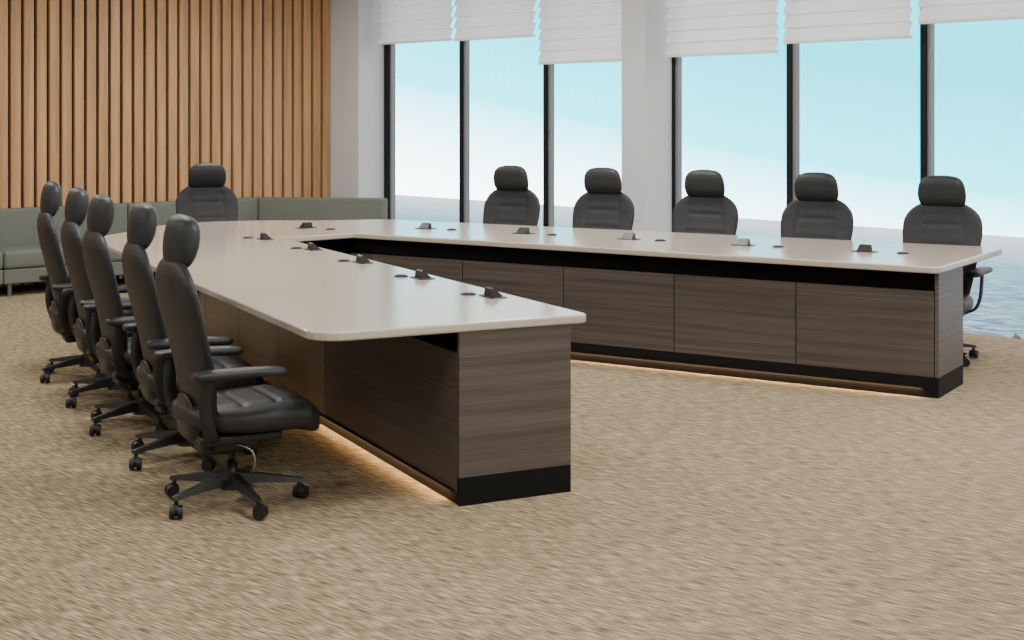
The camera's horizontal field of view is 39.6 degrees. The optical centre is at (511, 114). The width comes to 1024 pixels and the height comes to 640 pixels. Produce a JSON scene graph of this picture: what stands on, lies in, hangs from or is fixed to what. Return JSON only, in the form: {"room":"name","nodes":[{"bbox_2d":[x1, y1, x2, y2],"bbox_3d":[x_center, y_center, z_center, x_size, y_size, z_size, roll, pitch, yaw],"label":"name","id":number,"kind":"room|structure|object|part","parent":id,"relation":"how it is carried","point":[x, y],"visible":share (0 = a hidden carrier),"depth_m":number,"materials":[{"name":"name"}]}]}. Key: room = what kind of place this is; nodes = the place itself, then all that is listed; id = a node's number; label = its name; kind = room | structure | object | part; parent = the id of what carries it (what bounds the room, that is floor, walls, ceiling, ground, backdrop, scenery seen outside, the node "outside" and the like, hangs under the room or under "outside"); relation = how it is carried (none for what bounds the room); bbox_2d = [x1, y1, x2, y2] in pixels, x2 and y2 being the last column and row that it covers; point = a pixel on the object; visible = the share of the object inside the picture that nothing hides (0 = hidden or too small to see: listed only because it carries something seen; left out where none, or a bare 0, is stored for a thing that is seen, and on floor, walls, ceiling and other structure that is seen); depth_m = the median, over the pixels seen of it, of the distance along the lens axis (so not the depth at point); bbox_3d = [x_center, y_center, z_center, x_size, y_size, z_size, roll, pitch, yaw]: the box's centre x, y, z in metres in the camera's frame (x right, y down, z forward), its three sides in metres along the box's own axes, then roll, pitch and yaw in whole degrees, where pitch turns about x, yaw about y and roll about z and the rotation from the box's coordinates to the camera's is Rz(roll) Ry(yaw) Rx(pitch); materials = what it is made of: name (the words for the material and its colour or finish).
{"room":"conference room","nodes":[
{"label":"conference room","id":0,"kind":"room"},
{"bbox_2d":[8,0,301,284],"bbox_3d":[-6.106,0.000,12.108,11.800,3.200,0.150,0,0,-42],"label":"wall","id":1,"kind":"structure","parent":0,"point":[8,0],"depth_m":13.87,"materials":[{"name":"brown wood"}]},
{"bbox_2d":[0,0,329,287],"bbox_3d":[-6.174,0.001,11.916,11.217,3.198,0.041,0,0,-42],"label":"panelling","id":2,"kind":"object","parent":1,"relation":"attached to","point":[271,29],"visible":0.6,"depth_m":14.38,"materials":[{"name":"brown wood"}]},
{"bbox_2d":[0,275,1023,639],"bbox_3d":[-0.800,1.650,6.256,11.800,0.100,15.650,0,0,-42],"label":"floor","id":3,"kind":"structure","parent":0,"point":[698,506],"depth_m":5.57,"materials":[{"name":"carpet"}]},
{"bbox_2d":[0,252,2,284],"bbox_3d":[-5.237,1.232,12.235,1.472,0.735,0.710,0,0,-42],"label":"sofa","id":4,"kind":"object","parent":3,"relation":"on","point":[1,254],"visible":1,"depth_m":12.46,"materials":[{"name":"green fabric"}]},
{"bbox_2d":[0,252,2,269],"bbox_3d":[-5.200,1.280,12.194,1.472,0.159,0.600,0,0,-42],"label":"seat cushion","id":5,"kind":"object","parent":4,"relation":"on","point":[1,255],"depth_m":12.45,"materials":[{"name":"green fabric"}]},
{"bbox_3d":[-5.237,1.425,12.235,1.472,0.130,0.690,0,0,-42],"label":"seat","id":6,"kind":"part","parent":4,"relation":"part of","materials":[{"name":"green fabric"}]},
{"bbox_2d":[0,203,153,295],"bbox_3d":[-4.140,1.232,13.229,1.472,0.735,0.710,0,0,-42],"label":"sofa","id":7,"kind":"object","parent":3,"relation":"on","point":[23,260],"visible":0.44,"depth_m":13.09,"materials":[{"name":"green fabric"}]},
{"bbox_3d":[-4.443,1.544,12.557,0.036,0.112,0.036,0,0,-42],"label":"leg","id":8,"kind":"part","parent":7,"relation":"part of","materials":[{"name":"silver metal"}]},
{"bbox_2d":[0,242,121,268],"bbox_3d":[-4.103,1.280,13.189,1.472,0.159,0.600,0,0,-42],"label":"seat cushion","id":9,"kind":"object","parent":7,"relation":"on","point":[16,255],"depth_m":12.66,"materials":[{"name":"green fabric"}]},
{"bbox_3d":[-4.337,1.133,13.446,1.472,0.535,0.125,0,0,-42],"label":"backrest","id":10,"kind":"part","parent":7,"relation":"part of","materials":[{"name":"green fabric"}]},
{"bbox_3d":[-4.140,1.425,13.229,1.472,0.130,0.690,0,0,-42],"label":"seat","id":11,"kind":"part","parent":7,"relation":"part of","materials":[{"name":"green fabric"}]},
{"bbox_2d":[37,181,133,382],"bbox_3d":[-2.583,1.001,8.718,0.628,1.196,0.664,0,0,-26],"label":"office chair","id":12,"kind":"object","parent":3,"relation":"on","point":[57,278],"visible":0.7,"depth_m":8.49,"materials":[{"name":"black leather"}]},
{"bbox_3d":[-2.780,0.905,8.624,0.180,0.659,0.528,0,0,-26],"label":"backrest","id":13,"kind":"part","parent":12,"relation":"part of","materials":[{"name":"black leather"}]},
{"bbox_3d":[-2.547,1.233,8.735,0.549,0.164,0.520,0,0,-26],"label":"seat","id":14,"kind":"part","parent":12,"relation":"part of","materials":[{"name":"black leather"}]},
{"bbox_2d":[60,187,138,407],"bbox_3d":[-2.208,1.001,7.999,0.628,1.196,0.664,0,0,-27],"label":"office chair","id":15,"kind":"object","parent":3,"relation":"on","point":[77,199],"visible":0.53,"depth_m":7.79,"materials":[{"name":"black leather"}]},
{"bbox_3d":[-2.403,0.905,7.901,0.180,0.659,0.528,0,0,-27],"label":"backrest","id":16,"kind":"part","parent":15,"relation":"part of","materials":[{"name":"black leather"}]},
{"bbox_3d":[-2.173,1.233,8.016,0.549,0.164,0.520,0,0,-27],"label":"seat","id":17,"kind":"part","parent":15,"relation":"part of","materials":[{"name":"black leather"}]},
{"bbox_2d":[82,194,168,435],"bbox_3d":[-1.883,1.001,7.329,0.628,1.196,0.664,0,0,-28],"label":"office chair","id":18,"kind":"object","parent":3,"relation":"on","point":[112,350],"visible":0.64,"depth_m":7.11,"materials":[{"name":"black leather"}]},
{"bbox_3d":[-2.076,0.905,7.228,0.180,0.659,0.528,0,0,-28],"label":"backrest","id":19,"kind":"part","parent":18,"relation":"part of","materials":[{"name":"black leather"}]},
{"bbox_3d":[-1.849,1.233,7.347,0.549,0.164,0.520,0,0,-28],"label":"seat","id":20,"kind":"part","parent":18,"relation":"part of","materials":[{"name":"black leather"}]},
{"bbox_2d":[125,197,257,225],"bbox_3d":[-3.044,1.232,14.224,1.472,0.735,0.710,0,0,-42],"label":"sofa","id":21,"kind":"object","parent":3,"relation":"on","point":[247,207],"visible":0.11,"depth_m":14.23,"materials":[{"name":"green fabric"}]},
{"bbox_2d":[122,202,264,471],"bbox_3d":[-1.493,1.001,6.638,0.628,1.196,0.664,0,0,-26],"label":"office chair","id":22,"kind":"object","parent":3,"relation":"on","point":[149,335],"visible":0.63,"depth_m":6.43,"materials":[{"name":"black leather"}]},
{"bbox_3d":[-1.690,0.905,6.544,0.180,0.659,0.528,0,0,-26],"label":"backrest","id":23,"kind":"part","parent":22,"relation":"part of","materials":[{"name":"black leather"}]},
{"bbox_3d":[-1.458,1.233,6.655,0.549,0.164,0.520,0,0,-26],"label":"seat","id":24,"kind":"part","parent":22,"relation":"part of","materials":[{"name":"black leather"}]},
{"bbox_2d":[176,163,237,221],"bbox_3d":[-2.454,1.001,11.737,0.664,1.196,0.628,0,0,-27],"label":"office chair","id":25,"kind":"object","parent":3,"relation":"on","point":[206,198],"visible":0.38,"depth_m":11.93,"materials":[{"name":"black leather"}]},
{"bbox_3d":[-2.554,0.905,11.931,0.528,0.659,0.180,0,0,-27],"label":"backrest","id":26,"kind":"part","parent":25,"relation":"part of","materials":[{"name":"black leather"}]},
{"bbox_2d":[153,214,319,520],"bbox_3d":[-1.139,1.001,5.869,0.628,1.196,0.664,0,0,-29],"label":"office chair","id":27,"kind":"object","parent":3,"relation":"on","point":[230,421],"visible":1,"depth_m":5.69,"materials":[{"name":"black leather"}]},
{"bbox_3d":[-1.330,0.905,5.765,0.180,0.659,0.528,0,0,-29],"label":"backrest","id":28,"kind":"part","parent":27,"relation":"part of","materials":[{"name":"black leather"}]},
{"bbox_3d":[-1.089,1.397,5.770,0.108,0.131,0.044,0,0,1],"label":"adjustment lever","id":29,"kind":"part","parent":27,"relation":"part of","materials":[{"name":"silver metal"}]},
{"bbox_3d":[-1.104,1.233,5.888,0.549,0.164,0.520,0,0,-29],"label":"seat","id":30,"kind":"part","parent":27,"relation":"part of","materials":[{"name":"black leather"}]},
{"bbox_2d":[255,197,387,220],"bbox_3d":[-2.040,1.232,14.670,1.423,0.735,0.572,0,0,8],"label":"sofa","id":31,"kind":"object","parent":3,"relation":"on","point":[269,208],"visible":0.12,"depth_m":14.82,"materials":[{"name":"green fabric"}]},
{"bbox_2d":[330,0,383,197],"bbox_3d":[-1.667,0.001,15.653,0.460,3.199,0.559,0,0,-42],"label":"column","id":32,"kind":"structure","parent":3,"relation":"on","point":[356,54],"depth_m":15.43,"materials":[{"name":"grey paint"}]},
{"bbox_2d":[384,41,460,222],"bbox_3d":[-0.932,0.001,15.065,0.080,3.197,1.298,0,0,-42],"label":"window","id":33,"kind":"structure","parent":3,"relation":"on","point":[389,49],"depth_m":15.47,"materials":[{"name":"black metal"}]},
{"bbox_2d":[461,41,544,225],"bbox_3d":[-0.075,0.001,14.121,0.080,3.197,1.248,0,0,-42],"label":"window","id":34,"kind":"structure","parent":3,"relation":"on","point":[465,45],"depth_m":14.54,"materials":[{"name":"black metal"}]},
{"bbox_2d":[483,165,539,225],"bbox_3d":[-0.128,1.001,11.197,0.664,1.196,0.628,0,0,32],"label":"office chair","id":35,"kind":"object","parent":3,"relation":"on","point":[512,202],"visible":0.29,"depth_m":11.37,"materials":[{"name":"black leather"}]},
{"bbox_3d":[-0.012,0.905,11.381,0.528,0.659,0.180,0,0,32],"label":"backrest","id":36,"kind":"part","parent":35,"relation":"part of","materials":[{"name":"black leather"}]},
{"bbox_2d":[545,64,553,226],"bbox_3d":[0.791,0.001,13.165,0.080,3.197,1.328,0,0,-42],"label":"window","id":37,"kind":"structure","parent":3,"relation":"on","point":[549,68],"depth_m":13.62,"materials":[{"name":"black metal"}]},
{"bbox_2d":[104,219,1002,506],"bbox_3d":[-0.498,1.225,9.209,5.282,0.750,5.741,0,0,-42],"label":"conference table","id":38,"kind":"object","parent":3,"relation":"on","point":[468,398],"visible":0.88,"depth_m":8.22,"materials":[{"name":"laminate"}]},
{"bbox_3d":[-2.064,1.264,9.527,0.022,0.572,0.170,0,0,-27],"label":"panel","id":39,"kind":"part","parent":38,"relation":"part of","materials":[{"name":"brown wood"}]},
{"bbox_3d":[-1.846,1.264,9.090,0.022,0.572,0.794,0,0,-27],"label":"panel","id":40,"kind":"part","parent":38,"relation":"part of","materials":[{"name":"brown wood"}]},
{"bbox_3d":[-1.488,1.264,8.375,0.022,0.572,0.794,0,0,-27],"label":"panel","id":41,"kind":"part","parent":38,"relation":"part of","materials":[{"name":"brown wood"}]},
{"bbox_2d":[257,232,273,239],"bbox_3d":[-1.688,0.828,9.736,0.084,0.044,0.144,0,0,-27],"label":"power outlet","id":42,"kind":"object","parent":38,"relation":"on","point":[263,236],"visible":1,"depth_m":9.70,"materials":[{"name":"black plastic"}]},
{"bbox_3d":[-1.129,1.264,7.660,0.022,0.572,0.794,0,0,-27],"label":"panel","id":43,"kind":"part","parent":38,"relation":"part of","materials":[{"name":"brown wood"}]},
{"bbox_2d":[296,222,316,228],"bbox_3d":[-1.549,0.828,10.699,0.144,0.044,0.084,0,0,-42],"label":"power outlet","id":44,"kind":"object","parent":38,"relation":"on","point":[303,225],"visible":1,"depth_m":10.68,"materials":[{"name":"black plastic"}]},
{"bbox_2d":[303,242,322,250],"bbox_3d":[-1.255,0.828,8.979,0.084,0.044,0.144,0,0,-27],"label":"power outlet","id":45,"kind":"object","parent":38,"relation":"on","point":[311,246],"visible":1,"depth_m":8.94,"materials":[{"name":"black plastic"}]},
{"bbox_2d":[338,259,349,261],"bbox_3d":[-0.977,0.845,8.269,0.076,0.010,0.076,0,0,-42],"label":"cable grommet","id":46,"kind":"object","parent":38,"relation":"on","point":[340,260],"visible":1,"depth_m":8.24,"materials":[{"name":"black plastic"}]},
{"bbox_3d":[-1.086,1.240,10.233,0.170,0.485,0.022,0,0,32],"label":"panel","id":47,"kind":"part","parent":38,"relation":"part of","materials":[{"name":"brown wood"}]},
{"bbox_2d":[351,255,372,263],"bbox_3d":[-0.861,0.828,8.192,0.084,0.044,0.144,0,0,-27],"label":"power outlet","id":48,"kind":"object","parent":38,"relation":"on","point":[360,259],"visible":1,"depth_m":8.16,"materials":[{"name":"black plastic"}]},
{"bbox_3d":[-0.861,0.848,8.192,0.084,0.004,0.144,0,0,-27],"label":"plate","id":49,"kind":"part","parent":48,"relation":"part of","materials":[{"name":"black plastic"}]},
{"bbox_3d":[-0.583,1.264,6.569,0.022,0.572,1.634,0,0,-27],"label":"panel","id":50,"kind":"part","parent":38,"relation":"part of","materials":[{"name":"brown wood"}]},
{"bbox_2d":[394,274,407,276],"bbox_3d":[-0.583,0.845,7.482,0.076,0.010,0.076,0,0,-42],"label":"cable grommet","id":51,"kind":"object","parent":38,"relation":"on","point":[397,275],"visible":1,"depth_m":7.46,"materials":[{"name":"black plastic"}]},
{"bbox_3d":[-0.673,1.240,9.973,0.794,0.485,0.022,0,0,32],"label":"panel","id":52,"kind":"part","parent":38,"relation":"part of","materials":[{"name":"brown wood"}]},
{"bbox_2d":[410,269,434,279],"bbox_3d":[-0.467,0.828,7.405,0.084,0.044,0.144,0,0,-27],"label":"power outlet","id":53,"kind":"object","parent":38,"relation":"on","point":[419,274],"visible":1,"depth_m":7.37,"materials":[{"name":"black plastic"}]},
{"bbox_3d":[-0.467,0.848,7.405,0.084,0.004,0.144,0,0,-27],"label":"plate","id":54,"kind":"part","parent":53,"relation":"part of","materials":[{"name":"black plastic"}]},
{"bbox_2d":[414,222,435,228],"bbox_3d":[-0.649,0.828,10.642,0.144,0.044,0.084,0,0,32],"label":"power outlet","id":55,"kind":"object","parent":38,"relation":"on","point":[423,225],"visible":1,"depth_m":10.63,"materials":[{"name":"black plastic"}]},
{"bbox_2d":[460,292,475,295],"bbox_3d":[-0.207,0.845,6.731,0.076,0.010,0.076,0,0,-42],"label":"cable grommet","id":56,"kind":"object","parent":38,"relation":"on","point":[463,293],"visible":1,"depth_m":6.71,"materials":[{"name":"black plastic"}]},
{"bbox_2d":[478,287,506,298],"bbox_3d":[-0.090,0.828,6.654,0.084,0.044,0.144,0,0,-27],"label":"power outlet","id":57,"kind":"object","parent":38,"relation":"on","point":[489,292],"visible":1,"depth_m":6.62,"materials":[{"name":"black plastic"}]},
{"bbox_3d":[-0.090,0.848,6.654,0.084,0.004,0.144,0,0,-27],"label":"plate","id":58,"kind":"part","parent":57,"relation":"part of","materials":[{"name":"black plastic"}]},
{"bbox_3d":[0.004,1.240,9.546,0.794,0.485,0.022,0,0,32],"label":"panel","id":59,"kind":"part","parent":38,"relation":"part of","materials":[{"name":"brown wood"}]},
{"bbox_3d":[0.013,1.187,5.935,0.520,0.595,0.022,0,0,-27],"label":"panel","id":60,"kind":"part","parent":38,"relation":"part of","materials":[{"name":"brown wood"}]},
{"bbox_2d":[511,227,534,233],"bbox_3d":[0.079,0.828,10.184,0.144,0.044,0.084,0,0,32],"label":"power outlet","id":61,"kind":"object","parent":38,"relation":"on","point":[522,230],"visible":1,"depth_m":10.17,"materials":[{"name":"black plastic"}]},
{"bbox_3d":[0.681,1.240,9.120,0.794,0.485,0.022,0,0,32],"label":"panel","id":62,"kind":"part","parent":38,"relation":"part of","materials":[{"name":"brown wood"}]},
{"bbox_2d":[617,232,638,239],"bbox_3d":[0.798,0.828,9.731,0.144,0.044,0.084,0,0,32],"label":"power outlet","id":63,"kind":"object","parent":38,"relation":"on","point":[627,236],"visible":1,"depth_m":9.72,"materials":[{"name":"black plastic"}]},
{"bbox_3d":[1.358,1.240,8.694,0.794,0.485,0.022,0,0,32],"label":"panel","id":64,"kind":"part","parent":38,"relation":"part of","materials":[{"name":"brown wood"}]},
{"bbox_2d":[731,238,753,245],"bbox_3d":[1.509,0.828,9.283,0.144,0.044,0.084,0,0,32],"label":"power outlet","id":65,"kind":"object","parent":38,"relation":"on","point":[741,241],"visible":1,"depth_m":9.27,"materials":[{"name":"black plastic"}]},
{"bbox_2d":[852,244,877,252],"bbox_3d":[2.195,0.828,8.851,0.144,0.044,0.084,0,0,32],"label":"power outlet","id":66,"kind":"object","parent":38,"relation":"on","point":[862,247],"visible":1,"depth_m":8.84,"materials":[{"name":"black plastic"}]},
{"bbox_3d":[2.044,1.240,8.262,0.816,0.485,0.022,0,0,32],"label":"panel","id":67,"kind":"part","parent":38,"relation":"part of","materials":[{"name":"brown wood"}]},
{"bbox_3d":[2.536,1.187,8.246,0.022,0.595,0.520,0,0,32],"label":"panel","id":68,"kind":"part","parent":38,"relation":"part of","materials":[{"name":"brown wood"}]},
{"bbox_2d":[572,167,634,229],"bbox_3d":[0.583,1.001,10.747,0.664,1.196,0.628,0,0,31],"label":"office chair","id":69,"kind":"object","parent":3,"relation":"on","point":[603,205],"visible":0.39,"depth_m":10.92,"materials":[{"name":"black leather"}]},
{"bbox_3d":[0.696,0.905,10.933,0.528,0.659,0.180,0,0,31],"label":"backrest","id":70,"kind":"part","parent":69,"relation":"part of","materials":[{"name":"black leather"}]},
{"bbox_2d":[622,0,671,231],"bbox_3d":[1.221,0.001,12.468,0.460,3.199,0.280,0,0,-42],"label":"column","id":71,"kind":"structure","parent":3,"relation":"on","point":[646,68],"depth_m":12.30,"materials":[{"name":"grey paint"}]},
{"bbox_2d":[672,170,738,234],"bbox_3d":[1.297,1.001,10.297,0.664,1.196,0.628,0,0,33],"label":"office chair","id":72,"kind":"object","parent":3,"relation":"on","point":[705,209],"visible":0.37,"depth_m":10.47,"materials":[{"name":"black leather"}]},
{"bbox_3d":[1.416,0.905,10.479,0.528,0.659,0.180,0,0,33],"label":"backrest","id":73,"kind":"part","parent":72,"relation":"part of","materials":[{"name":"black leather"}]},
{"bbox_2d":[672,44,788,218],"bbox_3d":[1.847,0.001,12.000,0.080,3.197,1.253,0,0,-42],"label":"window","id":74,"kind":"structure","parent":3,"relation":"on","point":[676,61],"depth_m":12.42,"materials":[{"name":"black metal"}]},
{"bbox_2d":[780,172,853,239],"bbox_3d":[2.028,1.001,9.827,0.664,1.196,0.628,0,0,31],"label":"office chair","id":75,"kind":"object","parent":3,"relation":"on","point":[817,212],"visible":0.27,"depth_m":10.00,"materials":[{"name":"black leather"}]},
{"bbox_3d":[2.140,0.905,10.013,0.528,0.659,0.180,0,0,31],"label":"backrest","id":76,"kind":"part","parent":75,"relation":"part of","materials":[{"name":"black leather"}]},
{"bbox_2d":[789,7,922,202],"bbox_3d":[2.680,0.001,11.082,0.080,3.197,1.223,0,0,-42],"label":"window","id":77,"kind":"structure","parent":3,"relation":"on","point":[794,49],"depth_m":11.49,"materials":[{"name":"black metal"}]},
{"bbox_2d":[783,0,912,43],"bbox_3d":[2.588,-1.080,10.998,0.070,1.020,1.155,0,0,-42],"label":"roman shade","id":78,"kind":"object","parent":77,"relation":"attached to","point":[806,21],"visible":1,"depth_m":10.98,"materials":[{"name":"white fabric"}]},
{"bbox_3d":[2.577,-0.580,10.988,0.032,0.020,1.155,0,0,-42],"label":"rail","id":79,"kind":"part","parent":78,"relation":"part of","materials":[{"name":"white fabric"}]},
{"bbox_2d":[923,24,934,177],"bbox_3d":[3.505,0.001,10.172,0.080,3.197,1.228,0,0,-42],"label":"window","id":80,"kind":"structure","parent":3,"relation":"on","point":[928,29],"depth_m":10.59,"materials":[{"name":"black metal"}]},
{"bbox_2d":[902,175,992,365],"bbox_3d":[2.747,1.001,9.297,0.664,1.196,0.628,0,0,32],"label":"office chair","id":81,"kind":"object","parent":3,"relation":"on","point":[942,216],"visible":0.51,"depth_m":9.45,"materials":[{"name":"black leather"}]},
{"bbox_3d":[2.863,0.905,9.481,0.528,0.659,0.180,0,0,32],"label":"backrest","id":82,"kind":"part","parent":81,"relation":"part of","materials":[{"name":"black leather"}]},
{"bbox_3d":[2.726,1.233,9.263,0.520,0.164,0.549,0,0,32],"label":"seat","id":83,"kind":"part","parent":81,"relation":"part of","materials":[{"name":"black leather"}]},
{"bbox_3d":[-0.800,-1.650,6.256,11.800,0.100,15.650,0,0,-42],"label":"ceiling","id":84,"kind":"structure","parent":0,"visible":0},
{"bbox_2d":[378,0,453,44],"bbox_3d":[-1.011,-1.175,14.967,0.070,0.830,1.230,0,0,-42],"label":"roman shade","id":85,"kind":"object","parent":84,"relation":"hanging from","point":[402,21],"visible":1,"depth_m":14.96,"materials":[{"name":"white fabric"}]},
{"bbox_3d":[-1.022,-0.770,14.957,0.032,0.020,1.230,0,0,-42],"label":"rail","id":86,"kind":"part","parent":85,"relation":"part of","materials":[{"name":"white fabric"}]},
{"bbox_2d":[454,0,535,40],"bbox_3d":[-0.168,-1.170,14.037,0.070,0.840,1.180,0,0,-42],"label":"roman shade","id":87,"kind":"object","parent":84,"relation":"hanging from","point":[476,19],"visible":1,"depth_m":14.02,"materials":[{"name":"white fabric"}]},
{"bbox_3d":[-0.179,-0.760,14.027,0.032,0.020,1.180,0,0,-42],"label":"rail","id":88,"kind":"part","parent":87,"relation":"part of","materials":[{"name":"white fabric"}]},
{"bbox_2d":[538,0,621,64],"bbox_3d":[0.699,-1.035,13.081,0.070,1.110,1.260,0,0,-42],"label":"roman shade","id":89,"kind":"object","parent":84,"relation":"hanging from","point":[572,31],"visible":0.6,"depth_m":13.13,"materials":[{"name":"white fabric"}]},
{"bbox_3d":[0.687,-0.490,13.071,0.032,0.020,1.260,0,0,-42],"label":"rail","id":90,"kind":"part","parent":89,"relation":"part of","materials":[{"name":"white fabric"}]},
{"bbox_2d":[666,0,778,56],"bbox_3d":[1.755,-1.045,11.916,0.070,1.090,1.185,0,0,-42],"label":"roman shade","id":91,"kind":"object","parent":84,"relation":"hanging from","point":[694,27],"visible":1,"depth_m":11.90,"materials":[{"name":"white fabric"}]},
{"bbox_3d":[1.744,-0.510,11.906,0.032,0.020,1.185,0,0,-42],"label":"rail","id":92,"kind":"part","parent":91,"relation":"part of","materials":[{"name":"white fabric"}]},
{"bbox_2d":[918,0,1023,23],"bbox_3d":[3.412,-1.130,10.088,0.070,0.920,1.160,0,0,-42],"label":"roman shade","id":93,"kind":"object","parent":84,"relation":"hanging from","point":[932,11],"visible":1,"depth_m":10.21,"materials":[{"name":"white fabric"}]},
{"bbox_3d":[3.401,-0.680,10.078,0.032,0.020,1.160,0,0,-42],"label":"rail","id":94,"kind":"part","parent":93,"relation":"part of","materials":[{"name":"white fabric"}]},
{"label":"outside","id":95,"kind":"structure","parent":0,"visible":0},
{"bbox_2d":[396,195,1023,338],"bbox_3d":[-2.667,2.100,27.072,13.400,0.001,85.000,0,0,-42],"label":"sea","id":96,"kind":"structure","parent":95,"point":[1000,312],"depth_m":23.24,"materials":[{"name":"liquid"}]}
]}

